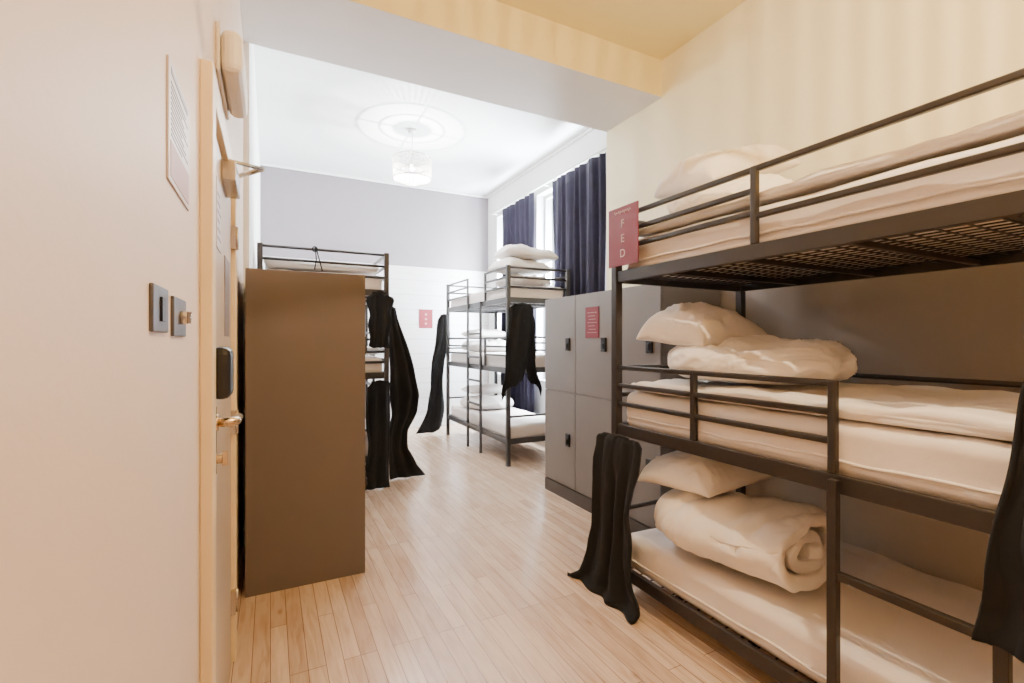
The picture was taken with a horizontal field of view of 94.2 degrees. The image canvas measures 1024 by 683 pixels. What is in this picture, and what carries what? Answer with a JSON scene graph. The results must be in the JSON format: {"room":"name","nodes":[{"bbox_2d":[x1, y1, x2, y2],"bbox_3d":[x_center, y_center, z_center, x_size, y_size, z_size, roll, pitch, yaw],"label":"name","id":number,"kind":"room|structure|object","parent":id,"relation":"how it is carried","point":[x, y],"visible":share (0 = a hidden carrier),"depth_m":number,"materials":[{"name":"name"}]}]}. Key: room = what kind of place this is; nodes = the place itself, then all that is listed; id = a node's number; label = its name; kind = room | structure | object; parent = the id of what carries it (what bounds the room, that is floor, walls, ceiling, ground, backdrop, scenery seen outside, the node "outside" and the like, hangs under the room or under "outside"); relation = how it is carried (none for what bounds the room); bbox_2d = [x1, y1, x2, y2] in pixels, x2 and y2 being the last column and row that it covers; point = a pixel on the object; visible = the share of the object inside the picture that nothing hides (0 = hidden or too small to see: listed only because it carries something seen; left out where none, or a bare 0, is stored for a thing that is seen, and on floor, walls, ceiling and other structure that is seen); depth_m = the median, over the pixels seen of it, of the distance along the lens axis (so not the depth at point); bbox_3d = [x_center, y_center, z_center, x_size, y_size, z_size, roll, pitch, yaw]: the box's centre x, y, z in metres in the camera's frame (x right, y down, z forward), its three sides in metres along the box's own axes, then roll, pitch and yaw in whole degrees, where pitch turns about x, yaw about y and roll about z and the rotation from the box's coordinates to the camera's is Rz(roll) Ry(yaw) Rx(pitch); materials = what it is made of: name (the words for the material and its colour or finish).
{"room":"dormitory","nodes":[
{"label":"dormitory","id":0,"kind":"room"},
{"bbox_2d":[0,0,259,682],"bbox_3d":[-1.549,-0.600,2.617,0.135,4.000,9.270,0,0,-27],"label":"wall","id":1,"kind":"structure","parent":0,"point":[100,410],"depth_m":0.52,"materials":[{"name":"paint"}]},
{"bbox_2d":[149,283,167,332],"bbox_3d":[-0.575,-0.052,0.779,0.010,0.075,0.120,0,0,-27],"label":"light switch","id":2,"kind":"object","parent":1,"relation":"attached to","point":[158,295],"visible":1,"depth_m":0.76,"materials":[{"name":"black plastic"}]},
{"bbox_2d":[166,54,188,210],"bbox_3d":[-0.665,-0.400,0.952,0.005,0.220,0.240,0,0,-27],"label":"notice","id":3,"kind":"object","parent":1,"relation":"attached to","point":[177,112],"visible":1,"depth_m":0.91,"materials":[{"name":"paper"}]},
{"bbox_2d":[171,296,191,336],"bbox_3d":[-0.652,-0.048,0.947,0.024,0.075,0.140,0,0,-27],"label":"light switch","id":4,"kind":"object","parent":1,"relation":"attached to","point":[180,317],"visible":1,"depth_m":0.93,"materials":[{"name":"silver metal"}]},
{"bbox_2d":[200,59,236,682],"bbox_3d":[-1.033,0.330,1.705,0.030,2.140,1.025,0,0,-27],"label":"door frame","id":5,"kind":"structure","parent":1,"relation":"attached to","point":[212,120],"depth_m":1.25,"materials":[{"name":"white wood"}]},
{"bbox_2d":[216,21,247,119],"bbox_3d":[-1.057,-1.000,1.807,0.080,0.160,0.420,0,0,-27],"label":"emergency light","id":6,"kind":"object","parent":1,"relation":"attached to","point":[230,58],"visible":1,"depth_m":1.66,"materials":[{"name":"white plastic"}]},
{"bbox_2d":[216,137,264,682],"bbox_3d":[-0.980,0.350,1.727,0.145,2.085,0.846,0,0,-27],"label":"door","id":7,"kind":"structure","parent":1,"relation":"in","point":[228,420],"depth_m":1.70,"materials":[{"name":"paint"}]},
{"bbox_2d":[260,165,488,417],"bbox_3d":[-2.036,-0.600,7.610,3.785,4.000,0.125,0,0,-27],"label":"wall","id":8,"kind":"structure","parent":0,"point":[417,227],"depth_m":7.70,"materials":[{"name":"grey paint"}]},
{"bbox_2d":[260,162,487,198],"bbox_3d":[-1.996,-2.530,7.571,3.550,0.040,0.030,0,0,-27],"label":"crown molding","id":9,"kind":"structure","parent":8,"relation":"attached to","point":[261,163],"depth_m":7.41,"materials":[{"name":"white paint"}]},
{"bbox_2d":[390,414,457,427],"bbox_3d":[-1.987,1.310,7.553,3.550,0.180,0.020,0,0,-27],"label":"baseboard","id":10,"kind":"structure","parent":8,"relation":"attached to","point":[417,421],"depth_m":7.78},
{"bbox_2d":[419,309,432,327],"bbox_3d":[-1.419,-0.375,7.848,0.230,0.310,0.008,0,0,-27],"label":"notice","id":11,"kind":"object","parent":8,"relation":"attached to","point":[425,315],"visible":1,"depth_m":7.84,"materials":[{"name":"pink paper"}]},
{"bbox_2d":[254,45,588,195],"bbox_3d":[-1.103,-2.625,5.771,3.785,0.150,4.250,0,0,-27],"label":"ceiling","id":12,"kind":"structure","parent":0,"point":[310,111],"depth_m":5.72,"materials":[{"name":"white paint"}]},
{"bbox_2d":[360,105,461,149],"bbox_3d":[-1.201,-2.549,5.726,1.200,0.002,1.200,0,0,-27],"label":"ceiling rose","id":13,"kind":"object","parent":12,"relation":"attached to","point":[389,125],"visible":0.95,"depth_m":5.64,"materials":[{"name":"white paint"}]},
{"bbox_2d":[393,128,431,185],"bbox_3d":[-1.201,-2.246,5.726,0.460,0.601,0.460,0,0,-27],"label":"pendant lamp","id":14,"kind":"object","parent":13,"relation":"hanging from","point":[399,167],"visible":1,"depth_m":5.66,"materials":[{"name":"silver metal"}]},
{"bbox_2d":[240,0,661,131],"bbox_3d":[-0.287,-2.295,3.611,3.085,0.510,0.740,0,0,-27],"label":"ceiling beam","id":15,"kind":"structure","parent":12,"relation":"attached to","point":[490,51],"depth_m":3.42,"materials":[{"name":"paint"}]},
{"bbox_2d":[228,424,815,682],"bbox_3d":[0.167,1.450,3.488,3.985,0.100,9.470,0,0,-27],"label":"floor","id":16,"kind":"structure","parent":0,"point":[468,560],"depth_m":2.49,"materials":[{"name":"brown wood"}]},
{"bbox_2d":[245,268,366,597],"bbox_3d":[-1.273,0.499,2.970,0.663,1.802,0.499,0,0,-27],"label":"cabinet","id":17,"kind":"object","parent":16,"relation":"on","point":[306,346],"visible":1,"depth_m":2.73,"materials":[{"name":"brown laminate"}]},
{"bbox_2d":[257,242,388,475],"bbox_3d":[-2.150,0.270,5.284,1.164,2.260,2.038,0,0,-27],"label":"bunk bed","id":18,"kind":"object","parent":16,"relation":"on","point":[384,374],"visible":0.19,"depth_m":4.57,"materials":[{"name":"metal"}]},
{"bbox_2d":[312,246,322,270],"bbox_3d":[-1.767,-0.754,4.323,0.090,0.230,0.052,0,0,-27],"label":"cord","id":19,"kind":"object","parent":18,"relation":"attached to","point":[316,248],"visible":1,"depth_m":4.31,"materials":[{"name":"black fabric"}]},
{"bbox_2d":[272,269,382,289],"bbox_3d":[-2.159,-0.568,5.278,1.054,0.174,1.936,0,0,-27],"label":"mattress","id":20,"kind":"object","parent":18,"relation":"on","point":[370,283],"visible":0.08,"depth_m":4.61,"materials":[{"name":"fabric"}]},
{"bbox_2d":[264,256,378,274],"bbox_3d":[-2.014,-0.721,4.983,1.024,0.098,1.227,0,0,-27],"label":"duvet","id":21,"kind":"object","parent":20,"relation":"on","point":[269,264],"visible":0.38,"depth_m":4.46,"materials":[{"name":"fabric"}]},
{"bbox_2d":[365,437,367,455],"bbox_3d":[-2.160,1.031,5.279,1.052,0.176,1.936,0,0,-27],"label":"mattress","id":22,"kind":"object","parent":18,"relation":"on","point":[366,438],"visible":0.02,"depth_m":4.59,"materials":[{"name":"fabric"}]},
{"bbox_2d":[365,355,381,372],"bbox_3d":[-2.160,0.231,5.278,1.054,0.176,1.938,0,0,-27],"label":"mattress","id":23,"kind":"object","parent":18,"relation":"on","point":[368,367],"visible":0.16,"depth_m":4.62,"materials":[{"name":"fabric"}]},
{"bbox_2d":[365,346,379,354],"bbox_3d":[-2.019,0.080,4.987,1.019,0.097,1.231,0,0,-27],"label":"duvet","id":24,"kind":"object","parent":23,"relation":"on","point":[368,348],"visible":0.07,"depth_m":4.65,"materials":[{"name":"fabric"}]},
{"bbox_2d":[365,380,390,489],"bbox_3d":[-1.276,0.879,4.509,0.269,1.029,0.073,0,0,-27],"label":"curtain","id":25,"kind":"object","parent":18,"relation":"hanging from","point":[377,414],"visible":0.98,"depth_m":4.51,"materials":[{"name":"black fabric"}]},
{"bbox_2d":[366,291,393,347],"bbox_3d":[-1.252,-0.210,4.538,0.258,0.550,0.053,0,0,-27],"label":"curtain","id":26,"kind":"object","parent":18,"relation":"hanging from","point":[379,304],"visible":1,"depth_m":4.53,"materials":[{"name":"black fabric"}]},
{"bbox_2d":[389,307,424,479],"bbox_3d":[-1.083,0.520,4.870,0.411,1.750,0.082,0,0,-31],"label":"curtain","id":27,"kind":"object","parent":18,"relation":"hanging from","point":[404,392],"visible":0.95,"depth_m":4.84,"materials":[{"name":"black fabric"}]},
{"bbox_2d":[446,265,569,466],"bbox_3d":[-0.159,0.270,6.434,0.870,2.260,2.088,0,0,-27],"label":"bunk bed","id":28,"kind":"object","parent":16,"relation":"on","point":[500,305],"visible":0.7,"depth_m":5.91,"materials":[{"name":"grey metal"}]},
{"bbox_2d":[416,314,445,433],"bbox_3d":[-1.191,0.480,7.208,0.522,1.810,0.099,0,0,-27],"label":"curtain","id":29,"kind":"object","parent":28,"relation":"hanging from","point":[432,422],"visible":0.88,"depth_m":7.22,"materials":[{"name":"black fabric"}]},
{"bbox_2d":[451,405,544,438],"bbox_3d":[-0.150,1.032,6.439,0.760,0.175,1.991,0,0,-27],"label":"mattress","id":30,"kind":"object","parent":28,"relation":"on","point":[493,420],"visible":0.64,"depth_m":5.87,"materials":[{"name":"fabric"}]},
{"bbox_2d":[460,395,513,409],"bbox_3d":[-0.361,0.847,6.828,0.688,0.190,0.732,0,0,-27],"label":"duvet","id":31,"kind":"object","parent":30,"relation":"on","point":[488,402],"visible":0.81,"depth_m":6.58,"materials":[{"name":"fabric"}]},
{"bbox_2d":[461,384,501,393],"bbox_3d":[-0.398,0.684,6.885,0.570,0.134,0.418,0,0,-30],"label":"pillow","id":32,"kind":"object","parent":31,"relation":"on","point":[486,388],"visible":0.76,"depth_m":6.74,"materials":[{"name":"fabric"}]},
{"bbox_2d":[451,351,544,366],"bbox_3d":[-0.149,0.230,6.439,0.754,0.177,1.984,0,0,-27],"label":"mattress","id":33,"kind":"object","parent":28,"relation":"on","point":[498,361],"visible":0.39,"depth_m":5.92,"materials":[{"name":"fabric"}]},
{"bbox_2d":[461,339,505,351],"bbox_3d":[-0.367,0.057,6.823,0.678,0.171,0.732,0,0,-24],"label":"duvet","id":34,"kind":"object","parent":33,"relation":"on","point":[473,345],"visible":0.61,"depth_m":6.56,"materials":[{"name":"fabric"}]},
{"bbox_2d":[461,329,505,337],"bbox_3d":[-0.398,-0.117,6.885,0.570,0.137,0.418,0,0,-30],"label":"pillow","id":35,"kind":"object","parent":34,"relation":"on","point":[485,333],"visible":0.73,"depth_m":6.73,"materials":[{"name":"fabric"}]},
{"bbox_2d":[451,285,562,309],"bbox_3d":[-0.149,-0.569,6.440,0.758,0.176,1.989,0,0,-27],"label":"mattress","id":36,"kind":"object","parent":28,"relation":"on","point":[515,292],"visible":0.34,"depth_m":5.65,"materials":[{"name":"fabric"}]},
{"bbox_2d":[495,273,551,286],"bbox_3d":[0.125,-0.743,5.877,0.676,0.162,0.637,0,0,-27],"label":"duvet","id":37,"kind":"object","parent":36,"relation":"on","point":[514,281],"visible":0.52,"depth_m":5.64,"materials":[{"name":"fabric"}]},
{"bbox_2d":[487,257,553,275],"bbox_3d":[0.109,-0.911,5.797,0.684,0.175,0.494,0,0,-33],"label":"pillow","id":38,"kind":"object","parent":37,"relation":"on","point":[513,261],"visible":0.77,"depth_m":5.63,"materials":[{"name":"fabric"}]},
{"bbox_2d":[493,244,557,263],"bbox_3d":[0.162,-1.071,5.823,0.683,0.182,0.494,0,0,-20],"label":"pillow","id":39,"kind":"object","parent":38,"relation":"on","point":[521,251],"visible":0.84,"depth_m":5.63,"materials":[{"name":"fabric"}]},
{"bbox_2d":[502,303,541,399],"bbox_3d":[0.100,0.107,5.309,0.511,1.085,0.087,0,0,-29],"label":"curtain","id":40,"kind":"object","parent":28,"relation":"hanging from","point":[520,348],"visible":1,"depth_m":5.30,"materials":[{"name":"black fabric"}]},
{"bbox_2d":[545,295,576,503],"bbox_3d":[0.669,0.500,4.430,0.598,1.800,0.502,0,0,-27],"label":"locker","id":41,"kind":"object","parent":16,"relation":"on","point":[559,312],"visible":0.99,"depth_m":4.30,"materials":[{"name":"grey metal"}]},
{"bbox_2d":[575,290,610,513],"bbox_3d":[0.897,0.500,3.981,0.598,1.800,0.501,0,0,-27],"label":"locker","id":42,"kind":"object","parent":16,"relation":"on","point":[592,355],"visible":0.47,"depth_m":3.90,"materials":[{"name":"grey metal"}]},
{"bbox_2d":[585,306,598,337],"bbox_3d":[0.649,-0.155,3.862,0.007,0.250,0.180,0,0,-27],"label":"notice","id":43,"kind":"object","parent":42,"relation":"attached to","point":[591,313],"visible":1,"depth_m":3.85,"materials":[{"name":"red paper"}]},
{"bbox_2d":[622,285,719,532],"bbox_3d":[1.125,0.500,3.533,0.598,1.800,0.501,0,0,-27],"label":"locker","id":44,"kind":"object","parent":16,"relation":"on","point":[640,303],"visible":0.33,"depth_m":3.34,"materials":[{"name":"grey laminate"}]},
{"bbox_2d":[611,68,1023,682],"bbox_3d":[1.490,0.345,2.034,1.110,2.110,2.028,0,0,-27],"label":"bunk bed","id":45,"kind":"object","parent":16,"relation":"on","point":[1009,207],"visible":0.57,"depth_m":1.83,"materials":[{"name":"metal"}]},
{"bbox_2d":[567,432,641,624],"bbox_3d":[0.510,0.950,2.615,0.113,0.899,0.580,0,0,-27],"label":"curtain","id":46,"kind":"object","parent":45,"relation":"hanging from","point":[605,568],"visible":1,"depth_m":2.56,"materials":[{"name":"black fabric"}]},
{"bbox_2d":[609,201,638,268],"bbox_3d":[0.599,-0.570,2.569,0.008,0.320,0.240,0,0,-27],"label":"sign","id":47,"kind":"object","parent":45,"relation":"attached to","point":[624,220],"visible":1,"depth_m":2.55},
{"bbox_2d":[627,391,1011,509],"bbox_3d":[1.494,0.376,2.035,1.002,0.207,1.932,0,0,-27],"label":"mattress","id":48,"kind":"object","parent":45,"relation":"on","point":[972,470],"visible":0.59,"depth_m":1.58,"materials":[{"name":"fabric"}]},
{"bbox_2d":[632,379,1019,440],"bbox_3d":[1.504,0.234,2.024,0.987,0.076,1.882,0,0,-27],"label":"duvet","id":49,"kind":"object","parent":48,"relation":"on","point":[991,414],"visible":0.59,"depth_m":1.73,"materials":[{"name":"fabric"}]},
{"bbox_2d":[667,335,857,384],"bbox_3d":[1.240,0.081,2.402,0.814,0.230,0.825,0,0,-27],"label":"duvet","id":50,"kind":"object","parent":49,"relation":"on","point":[772,355],"visible":0.8,"depth_m":2.13,"materials":[{"name":"fabric"}]},
{"bbox_2d":[636,302,767,346],"bbox_3d":[1.073,-0.081,2.634,0.646,0.270,0.437,0,0,-33],"label":"pillow","id":51,"kind":"object","parent":50,"relation":"on","point":[702,324],"visible":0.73,"depth_m":2.44,"materials":[{"name":"fabric"}]},
{"bbox_2d":[627,134,1023,282],"bbox_3d":[1.493,-0.470,2.036,1.002,0.198,1.932,0,0,-27],"label":"mattress","id":52,"kind":"object","parent":45,"relation":"on","point":[1002,175],"visible":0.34,"depth_m":1.64,"materials":[{"name":"fabric"}]},
{"bbox_2d":[639,109,1023,237],"bbox_3d":[1.498,-0.600,2.016,0.979,0.051,1.850,0,0,-27],"label":"duvet","id":53,"kind":"object","parent":52,"relation":"on","point":[1011,125],"visible":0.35,"depth_m":1.61,"materials":[{"name":"fabric"}]},
{"bbox_2d":[667,174,792,213],"bbox_3d":[1.195,-0.718,2.515,0.738,0.187,0.629,0,0,-42],"label":"pillow","id":54,"kind":"object","parent":53,"relation":"on","point":[766,181],"visible":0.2,"depth_m":2.24,"materials":[{"name":"fabric"}]},
{"bbox_2d":[654,144,800,198],"bbox_3d":[1.187,-0.948,2.666,0.633,0.303,0.456,0,0,-21],"label":"pillow","id":55,"kind":"object","parent":54,"relation":"on","point":[699,169],"visible":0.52,"depth_m":2.48,"materials":[{"name":"fabric"}]},
{"bbox_2d":[631,528,1023,682],"bbox_3d":[1.496,1.160,2.037,1.008,0.197,1.933,0,0,-27],"label":"mattress","id":56,"kind":"object","parent":45,"relation":"on","point":[881,641],"visible":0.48,"depth_m":1.90,"materials":[{"name":"fabric"}]},
{"bbox_2d":[654,488,825,592],"bbox_3d":[1.085,0.890,2.282,0.584,0.324,0.730,0,0,-27],"label":"duvet","id":57,"kind":"object","parent":56,"relation":"on","point":[780,542],"visible":0.97,"depth_m":2.07,"materials":[{"name":"fabric"}]},
{"bbox_2d":[637,450,777,497],"bbox_3d":[1.032,0.650,2.518,0.608,0.189,0.437,0,0,-33],"label":"pillow","id":58,"kind":"object","parent":57,"relation":"on","point":[708,478],"visible":0.79,"depth_m":2.32,"materials":[{"name":"fabric"}]},
{"bbox_2d":[971,381,1023,662],"bbox_3d":[1.277,0.401,1.143,0.063,0.771,0.260,0,0,-27],"label":"curtain","id":59,"kind":"object","parent":45,"relation":"hanging from","point":[999,622],"visible":1,"depth_m":1.20,"materials":[{"name":"black fabric"}]},
{"bbox_2d":[488,129,606,441],"bbox_3d":[0.585,-0.600,6.683,0.250,4.000,3.950,0,0,-27],"label":"wall","id":60,"kind":"structure","parent":0,"point":[595,140],"depth_m":6.87,"materials":[{"name":"white paint"}]},
{"bbox_2d":[488,128,593,197],"bbox_3d":[0.467,-2.530,6.606,0.030,0.040,3.920,0,0,-27],"label":"crown molding","id":61,"kind":"structure","parent":60,"relation":"attached to","point":[587,131],"depth_m":6.58,"materials":[{"name":"white paint"}]},
{"bbox_2d":[490,147,606,214],"bbox_3d":[0.416,-2.135,6.603,0.124,0.027,3.200,0,0,-27],"label":"curtain rod","id":62,"kind":"object","parent":60,"relation":"attached to","point":[605,148],"visible":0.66,"depth_m":6.25,"materials":[{"name":"white metal"}]},
{"bbox_2d":[501,193,534,412],"bbox_3d":[0.072,-0.400,7.147,0.121,3.400,1.034,0,0,-27],"label":"window curtain","id":63,"kind":"object","parent":62,"relation":"hanging from","point":[517,218],"visible":0.32,"depth_m":7.01,"materials":[{"name":"blue fabric"}]},
{"bbox_2d":[552,151,605,296],"bbox_3d":[0.776,-0.400,5.759,0.124,3.400,1.138,0,0,-27],"label":"window curtain","id":64,"kind":"object","parent":62,"relation":"hanging from","point":[579,195],"visible":0.43,"depth_m":5.64,"materials":[{"name":"blue fabric"}]},
{"bbox_2d":[544,193,553,378],"bbox_3d":[0.838,-0.775,6.228,0.050,2.650,1.550,0,0,-27],"label":"window","id":65,"kind":"structure","parent":60,"relation":"in","point":[549,196],"depth_m":6.88,"materials":[{"name":"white glass"}]},
{"bbox_2d":[494,0,745,59],"bbox_3d":[0.817,-2.525,1.435,3.285,0.350,5.220,0,0,-27],"label":"ceiling","id":66,"kind":"structure","parent":0,"point":[657,29],"depth_m":3.44,"materials":[{"name":"beige paint"}]},
{"bbox_2d":[607,0,1023,590],"bbox_3d":[2.392,-0.600,2.402,0.600,4.000,5.320,0,0,-27],"label":"wall","id":67,"kind":"structure","parent":0,"point":[791,75],"depth_m":2.62,"materials":[{"name":"paint"}]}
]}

